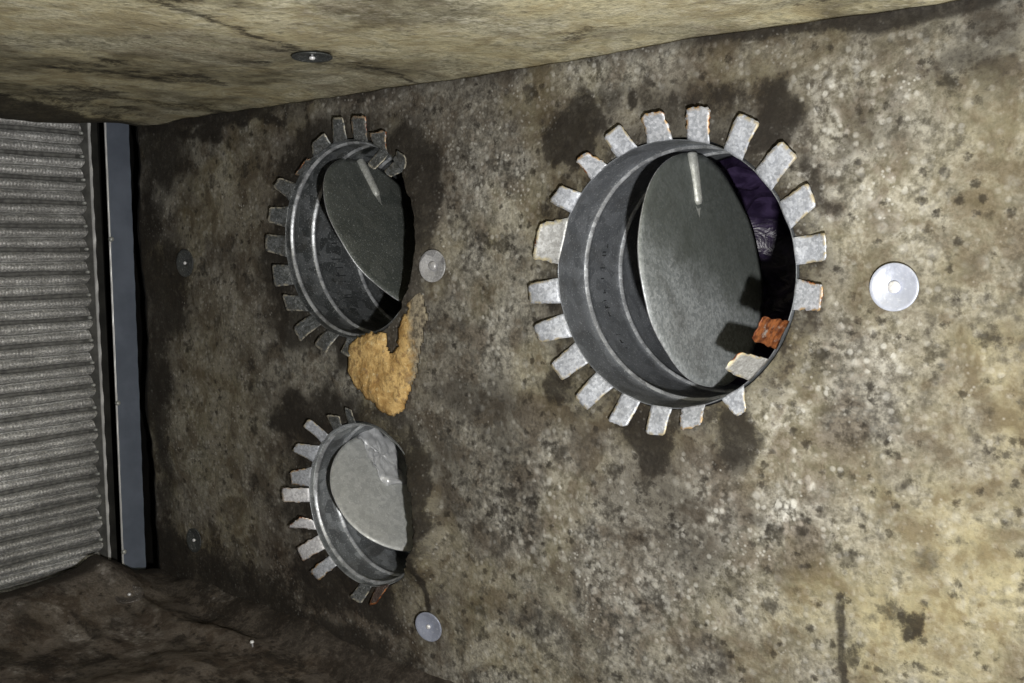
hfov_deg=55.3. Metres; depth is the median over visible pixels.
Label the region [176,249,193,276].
pin
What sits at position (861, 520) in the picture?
wall
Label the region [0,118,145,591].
filter
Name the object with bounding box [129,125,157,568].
trim
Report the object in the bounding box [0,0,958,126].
ceiling
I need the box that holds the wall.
[135,0,1023,682]
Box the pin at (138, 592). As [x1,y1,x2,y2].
[115,585,143,603]
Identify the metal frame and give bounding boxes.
[97,123,121,563]
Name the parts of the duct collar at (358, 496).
damper blade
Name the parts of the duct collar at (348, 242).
damper blade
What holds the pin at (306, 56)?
attached to the ceiling
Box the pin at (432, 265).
[419,250,445,281]
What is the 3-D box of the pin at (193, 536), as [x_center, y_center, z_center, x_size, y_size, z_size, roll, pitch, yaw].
[-0.570,0.357,1.762,0.043,0.043,0.013,4,7,38]
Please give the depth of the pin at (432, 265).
1.34 m
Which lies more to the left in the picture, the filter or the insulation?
the filter
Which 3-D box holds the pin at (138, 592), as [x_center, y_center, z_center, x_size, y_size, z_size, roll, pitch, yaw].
[-0.668,0.442,1.706,0.046,0.019,0.046,4,7,38]
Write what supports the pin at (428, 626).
attached to the wall
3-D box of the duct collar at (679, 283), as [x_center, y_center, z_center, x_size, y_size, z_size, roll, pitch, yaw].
[0.320,-0.094,1.308,0.382,0.372,0.568,4,7,38]
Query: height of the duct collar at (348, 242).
0.351 m
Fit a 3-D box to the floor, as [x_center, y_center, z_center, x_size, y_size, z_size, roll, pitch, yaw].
[-0.242,0.563,0.546,2.384,0.142,1.568,4,7,38]
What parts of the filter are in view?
plate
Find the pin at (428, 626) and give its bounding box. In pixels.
[415,612,441,641]
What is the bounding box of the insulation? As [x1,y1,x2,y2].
[347,292,428,415]
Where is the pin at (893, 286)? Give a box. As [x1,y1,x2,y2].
[869,263,918,310]
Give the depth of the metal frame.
1.94 m
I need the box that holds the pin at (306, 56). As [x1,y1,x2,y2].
[291,51,332,62]
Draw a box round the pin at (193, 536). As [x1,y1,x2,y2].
[187,528,200,551]
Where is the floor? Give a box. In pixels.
[0,554,453,682]
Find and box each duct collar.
[265,115,414,356]
[281,408,413,604]
[528,106,826,435]
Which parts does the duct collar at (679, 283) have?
damper blade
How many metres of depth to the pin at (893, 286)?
0.96 m
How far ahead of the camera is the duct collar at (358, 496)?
1.54 m

